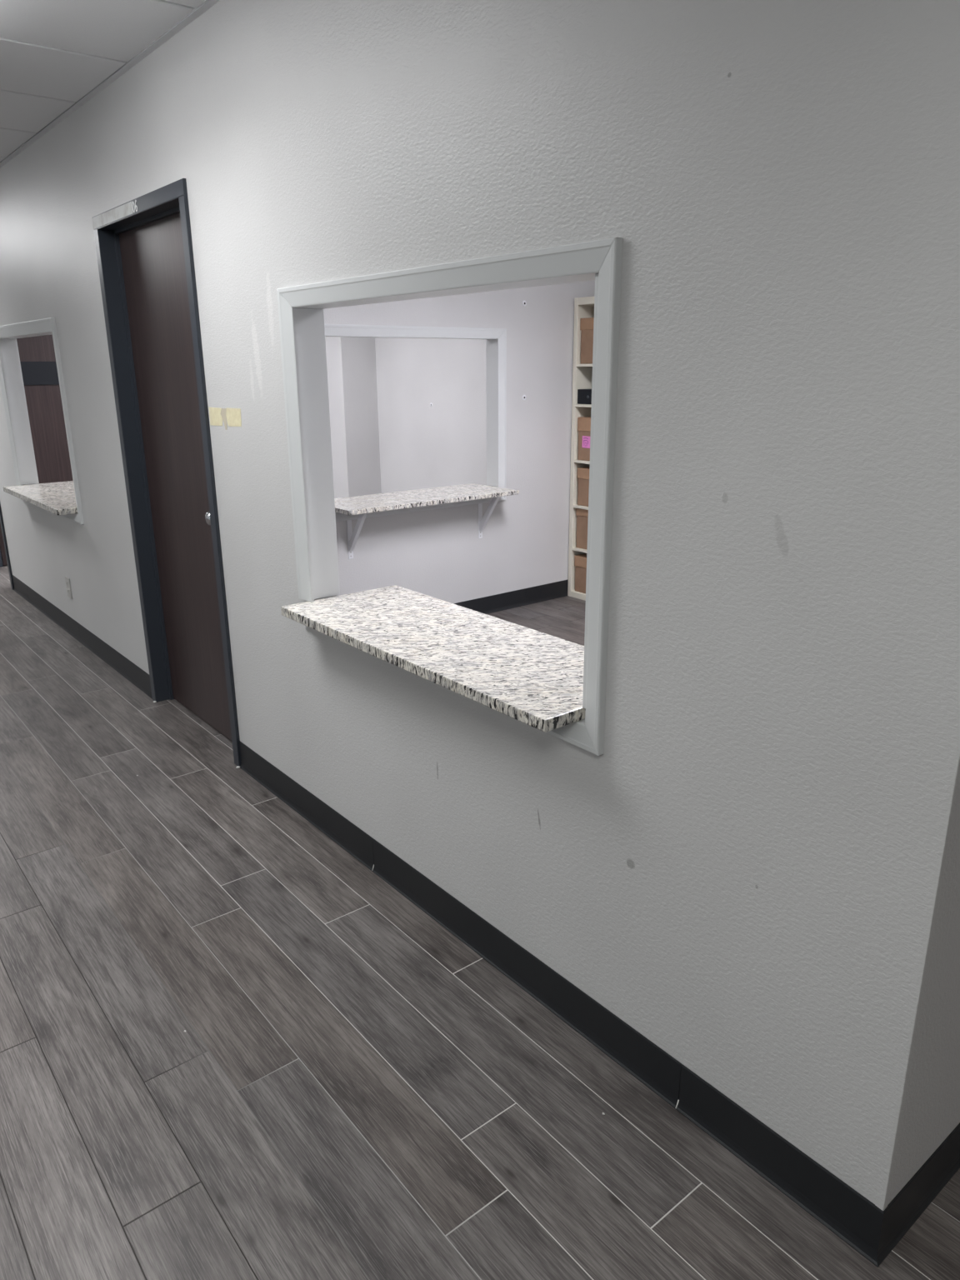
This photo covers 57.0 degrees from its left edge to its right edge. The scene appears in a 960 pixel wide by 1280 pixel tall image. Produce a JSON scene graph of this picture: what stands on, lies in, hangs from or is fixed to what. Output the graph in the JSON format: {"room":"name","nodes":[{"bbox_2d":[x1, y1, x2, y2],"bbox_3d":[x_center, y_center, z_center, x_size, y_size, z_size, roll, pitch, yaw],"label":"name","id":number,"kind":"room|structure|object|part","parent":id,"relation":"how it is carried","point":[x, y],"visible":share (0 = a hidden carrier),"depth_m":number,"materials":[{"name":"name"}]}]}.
{"room":"office corridor","nodes":[
{"label":"office corridor","id":0,"kind":"room"},
{"bbox_2d":[0,0,219,167],"bbox_3d":[-1.090,-1.835,2.401,9.030,0.135,14.369,-14,22,-37],"label":"ceiling","id":1,"kind":"structure","parent":0,"point":[53,53],"depth_m":2.83,"materials":[{"name":"tile"}]},
{"bbox_2d":[325,336,380,498],"bbox_3d":[-1.313,-2.287,8.175,0.350,2.536,0.790,-14,22,-37],"label":"wall","id":2,"kind":"structure","parent":0,"point":[351,362],"depth_m":7.93,"materials":[{"name":"paint"}]},
{"bbox_2d":[375,337,489,493],"bbox_3d":[0.892,-1.599,5.907,0.100,2.536,7.250,-14,22,-37],"label":"wall","id":3,"kind":"structure","parent":0,"point":[422,446],"depth_m":7.42,"materials":[{"name":"paint"}]},
{"bbox_2d":[324,280,594,603],"bbox_3d":[-0.380,-1.294,4.959,3.130,2.536,0.100,-14,22,-37],"label":"wall partition","id":4,"kind":"structure","parent":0,"point":[439,553],"depth_m":5.37,"materials":[{"name":"paint"}]},
{"bbox_2d":[346,513,367,559],"bbox_3d":[-0.654,-0.558,4.757,0.030,0.274,0.188,-14,22,-37],"label":"bracket","id":5,"kind":"object","parent":4,"relation":"attached to","point":[352,537],"visible":0.85,"depth_m":4.80,"materials":[{"name":"white metal"}]},
{"bbox_3d":[-0.711,-0.553,4.834,0.030,0.218,0.004,-14,22,-37],"label":"wall plate","id":6,"kind":"part","parent":5,"relation":"part of","materials":[{"name":"white metal"}]},
{"bbox_2d":[325,324,506,521],"bbox_3d":[-0.376,-1.233,4.971,1.280,1.001,0.122,-14,22,-37],"label":"window","id":7,"kind":"structure","parent":4,"relation":"in","point":[496,338],"depth_m":5.19,"materials":[{"name":"white paint"}]},
{"bbox_3d":[-0.347,-1.671,4.792,1.279,0.058,0.018,-14,22,-37],"label":"casing","id":8,"kind":"part","parent":7,"relation":"part of","materials":[{"name":"white paint"}]},
{"bbox_3d":[-0.340,-0.769,5.073,1.279,0.055,0.018,-14,22,-37],"label":"casing","id":9,"kind":"part","parent":7,"relation":"part of","materials":[{"name":"white paint"}]},
{"bbox_2d":[334,483,519,514],"bbox_3d":[-0.360,-0.818,5.079,1.167,0.025,0.442,-14,22,-37],"label":"countertop","id":10,"kind":"structure","parent":7,"relation":"on","point":[362,504],"depth_m":5.01,"materials":[{"name":"white stone"}]},
{"bbox_3d":[0.132,-1.338,5.298,0.058,1.000,0.018,-14,22,-37],"label":"casing","id":11,"kind":"part","parent":7,"relation":"part of","materials":[{"name":"white paint"}]},
{"bbox_2d":[478,496,499,538],"bbox_3d":[0.059,-0.735,5.306,0.030,0.274,0.188,-14,22,-37],"label":"bracket","id":12,"kind":"object","parent":4,"relation":"attached to","point":[482,521],"visible":0.87,"depth_m":5.34,"materials":[{"name":"white metal"}]},
{"bbox_3d":[0.002,-0.729,5.383,0.030,0.218,0.004,-14,22,-37],"label":"wall plate","id":13,"kind":"part","parent":12,"relation":"part of","materials":[{"name":"white metal"}]},
{"bbox_2d":[453,579,568,614],"bbox_3d":[-0.338,-0.124,5.276,3.115,0.111,0.011,-14,22,-37],"label":"baseboard","id":14,"kind":"structure","parent":4,"relation":"attached to","point":[493,603],"depth_m":5.72,"materials":[{"name":"black rubber"}]},
{"bbox_2d":[0,0,959,1204],"bbox_3d":[-2.296,-1.222,4.773,0.100,2.537,9.600,-14,22,-37],"label":"wall","id":15,"kind":"structure","parent":0,"point":[739,876],"depth_m":1.62,"materials":[{"name":"paint"}]},
{"bbox_2d":[0,317,84,524],"bbox_3d":[-2.433,-1.237,4.935,0.122,1.004,1.330,-14,22,-37],"label":"window","id":16,"kind":"structure","parent":15,"relation":"in","point":[11,376],"depth_m":5.33,"materials":[{"name":"white paint"}]},
{"bbox_3d":[-2.868,-1.406,5.359,0.018,0.925,0.075,-14,22,-37],"label":"casing","id":17,"kind":"part","parent":16,"relation":"part of","materials":[{"name":"white paint"}]},
{"bbox_3d":[-2.477,-1.677,4.764,0.018,0.062,1.329,-14,22,-37],"label":"casing","id":18,"kind":"part","parent":16,"relation":"part of","materials":[{"name":"white paint"}]},
{"bbox_2d":[2,480,77,515],"bbox_3d":[-2.393,-0.833,5.118,0.420,0.031,1.222,-14,22,-37],"label":"countertop","id":19,"kind":"structure","parent":16,"relation":"on","point":[57,498],"depth_m":5.07,"materials":[{"name":"white stone"}]},
{"bbox_3d":[-2.072,-1.083,4.430,0.018,1.003,0.055,-14,22,-37],"label":"casing","id":20,"kind":"part","parent":16,"relation":"part of","materials":[{"name":"white paint"}]},
{"bbox_3d":[-2.470,-0.769,5.046,0.018,0.045,1.329,-14,22,-37],"label":"casing","id":21,"kind":"part","parent":16,"relation":"part of","materials":[{"name":"white paint"}]},
{"bbox_2d":[65,575,72,598],"bbox_3d":[-2.355,-0.301,5.054,0.009,0.120,0.072,-14,22,-37],"label":"wall outlet","id":22,"kind":"object","parent":15,"relation":"attached to","point":[67,579],"visible":1,"depth_m":5.04,"materials":[{"name":"grey plastic"}]},
{"bbox_2d":[91,178,240,768],"bbox_3d":[-1.211,-0.613,3.549,0.136,2.086,0.975,-14,22,-37],"label":"door","id":23,"kind":"structure","parent":15,"relation":"in","point":[143,243],"depth_m":3.61,"materials":[{"name":"brown wood"}]},
{"bbox_3d":[-0.990,-0.455,3.295,0.065,0.064,0.064,-14,22,-37],"label":"knob","id":24,"kind":"part","parent":23,"relation":"part of","materials":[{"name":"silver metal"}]},
{"bbox_2d":[209,407,241,429],"bbox_3d":[-0.858,-0.745,2.974,0.001,0.074,0.258,-14,22,-37],"label":"tape strip","id":25,"kind":"object","parent":15,"relation":"attached to","point":[232,416],"visible":1,"depth_m":2.97,"materials":[{"name":"beige paper"}]},
{"bbox_2d":[11,575,884,1266],"bbox_3d":[-1.308,0.314,3.890,0.012,0.111,6.370,-14,22,-37],"label":"baseboard","id":26,"kind":"structure","parent":15,"relation":"attached to","point":[845,1212],"depth_m":2.04,"materials":[{"name":"black rubber"}]},
{"bbox_2d":[276,237,622,755],"bbox_3d":[-0.119,-0.388,2.201,0.122,0.987,1.293,-14,22,-37],"label":"window","id":27,"kind":"structure","parent":15,"relation":"in","point":[301,307],"depth_m":1.90,"materials":[{"name":"white paint"}]},
{"bbox_3d":[-0.544,-0.556,2.613,0.018,0.903,0.070,-14,22,-37],"label":"casing","id":28,"kind":"part","parent":27,"relation":"part of","materials":[{"name":"white paint"}]},
{"bbox_2d":[280,585,585,732],"bbox_3d":[-0.072,0.004,2.372,0.420,0.029,1.176,-14,22,-37],"label":"countertop","id":29,"kind":"structure","parent":27,"relation":"on","point":[532,677],"depth_m":2.27,"materials":[{"name":"white stone"}]},
{"bbox_3d":[-0.163,-0.824,2.032,0.018,0.053,1.292,-14,22,-37],"label":"casing","id":30,"kind":"part","parent":27,"relation":"part of","materials":[{"name":"white paint"}]},
{"bbox_3d":[-0.156,0.068,2.309,0.018,0.052,1.292,-14,22,-37],"label":"casing","id":31,"kind":"part","parent":27,"relation":"part of","materials":[{"name":"white paint"}]},
{"bbox_3d":[0.232,-0.237,1.707,0.018,0.986,0.047,-14,22,-37],"label":"casing","id":32,"kind":"part","parent":27,"relation":"part of","materials":[{"name":"white paint"}]},
{"bbox_2d":[875,689,959,1210],"bbox_3d":[0.684,-0.158,1.172,0.015,2.374,0.015,-14,22,-37],"label":"trim","id":33,"kind":"structure","parent":15,"relation":"attached to","point":[952,777],"depth_m":1.37,"materials":[{"name":"paint"}]},
{"bbox_2d":[0,565,959,1279],"bbox_3d":[-1.250,0.563,3.378,9.030,0.060,13.800,-14,22,-37],"label":"floor","id":34,"kind":"structure","parent":0,"point":[350,1090],"depth_m":1.97,"materials":[{"name":"grey wood"}]},
{"bbox_2d":[567,295,594,600],"bbox_3d":[0.855,-1.194,5.686,0.362,1.894,0.400,-14,22,-37],"label":"bookcase","id":35,"kind":"object","parent":34,"relation":"on","point":[583,307],"visible":0.14,"depth_m":5.66,"materials":[{"name":"beige laminate"}]},
{"bbox_3d":[0.862,-0.309,5.961,0.362,0.040,0.340,-14,22,-37],"label":"panel","id":36,"kind":"part","parent":35,"relation":"part of","materials":[{"name":"beige laminate"}]},
{"bbox_2d":[574,553,586,593],"bbox_3d":[0.827,-0.439,5.903,0.260,0.243,0.300,-14,22,-37],"label":"file box","id":37,"kind":"object","parent":35,"relation":"on","point":[580,561],"visible":0.18,"depth_m":5.89,"materials":[{"name":"brown cardboard"}]},
{"bbox_3d":[0.826,-0.522,5.877,0.260,0.070,0.300,-14,22,-37],"label":"lid","id":38,"kind":"part","parent":37,"relation":"part of","materials":[{"name":"brown cardboard"}]},
{"bbox_2d":[575,508,588,549],"bbox_3d":[0.827,-0.732,5.811,0.260,0.261,0.300,-14,22,-37],"label":"file box","id":39,"kind":"object","parent":35,"relation":"on","point":[582,514],"visible":0.15,"depth_m":5.80,"materials":[{"name":"brown cardboard"}]},
{"bbox_3d":[0.827,-0.836,5.779,0.260,0.045,0.300,-14,22,-37],"label":"lid","id":40,"kind":"part","parent":39,"relation":"part of","materials":[{"name":"brown cardboard"}]},
{"bbox_2d":[577,466,589,506],"bbox_3d":[0.827,-0.992,5.729,0.260,0.240,0.300,-14,22,-37],"label":"file box","id":41,"kind":"object","parent":35,"relation":"on","point":[582,472],"visible":0.15,"depth_m":5.72,"materials":[{"name":"brown cardboard"}]},
{"bbox_3d":[0.826,-1.075,5.703,0.260,0.066,0.300,-14,22,-37],"label":"lid","id":42,"kind":"part","parent":41,"relation":"part of","materials":[{"name":"brown cardboard"}]},
{"bbox_2d":[577,416,590,460],"bbox_3d":[0.819,-1.284,5.642,0.260,0.267,0.300,-14,22,-37],"label":"file box","id":43,"kind":"object","parent":35,"relation":"on","point":[584,422],"visible":0.17,"depth_m":5.63,"materials":[{"name":"brown cardboard"}]},
{"bbox_3d":[0.819,-1.372,5.614,0.260,0.083,0.300,-14,22,-37],"label":"lid","id":44,"kind":"part","parent":43,"relation":"part of","materials":[{"name":"brown cardboard"}]},
{"bbox_2d":[581,435,589,448],"bbox_3d":[0.676,-1.260,5.622,0.001,0.074,0.072,-14,22,-37],"label":"sticky note","id":45,"kind":"object","parent":43,"relation":"attached to","point":[586,439],"visible":0.98,"depth_m":5.62,"materials":[{"name":"pink paper"}]},
{"bbox_2d":[577,389,591,404],"bbox_3d":[0.808,-1.531,5.557,0.241,0.090,0.310,-14,22,-37],"label":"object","id":46,"kind":"object","parent":35,"relation":"on","point":[584,396],"visible":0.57,"depth_m":5.55,"materials":[{"name":"black plastic"}]},
{"bbox_3d":[0.848,-2.078,5.411,0.362,0.042,0.340,-14,22,-37],"label":"panel","id":47,"kind":"part","parent":35,"relation":"part of","materials":[{"name":"beige laminate"}]},
{"bbox_2d":[580,317,594,364],"bbox_3d":[0.817,-1.854,5.474,0.260,0.269,0.300,-14,22,-37],"label":"file box","id":48,"kind":"object","parent":35,"relation":"on","point":[587,324],"visible":0.18,"depth_m":5.46,"materials":[{"name":"brown cardboard"}]},
{"bbox_3d":[0.817,-1.949,5.445,0.260,0.070,0.300,-14,22,-37],"label":"lid","id":49,"kind":"part","parent":48,"relation":"part of","materials":[{"name":"brown cardboard"}]},
{"bbox_2d":[911,906,959,1177],"bbox_3d":[2.324,-0.549,2.496,4.100,2.536,0.100,-14,22,-37],"label":"wall","id":50,"kind":"structure","parent":0,"point":[941,1115],"depth_m":1.55,"materials":[{"name":"paint"}]},
{"bbox_2d":[877,1122,959,1267],"bbox_3d":[2.052,0.698,2.572,3.511,0.111,0.011,-14,22,-37],"label":"baseboard","id":51,"kind":"structure","parent":50,"relation":"attached to","point":[902,1212],"depth_m":1.61,"materials":[{"name":"black rubber"}]},
{"bbox_3d":[-2.674,-2.121,7.674,3.130,2.536,0.100,-14,22,-37],"label":"wall","id":52,"kind":"structure","parent":0,"visible":0},
{"bbox_2d":[0,334,73,589],"bbox_3d":[-3.240,-1.554,6.623,0.997,2.084,0.969,-14,22,-37],"label":"door","id":53,"kind":"structure","parent":52,"relation":"in","point":[37,354],"depth_m":6.95,"materials":[{"name":"brown wood"}]},
{"bbox_3d":[-3.361,-2.091,6.923,0.510,0.175,0.008,-14,22,-37],"label":"sign panel","id":54,"kind":"part","parent":53,"relation":"part of","materials":[{"name":"black plastic"}]}
]}

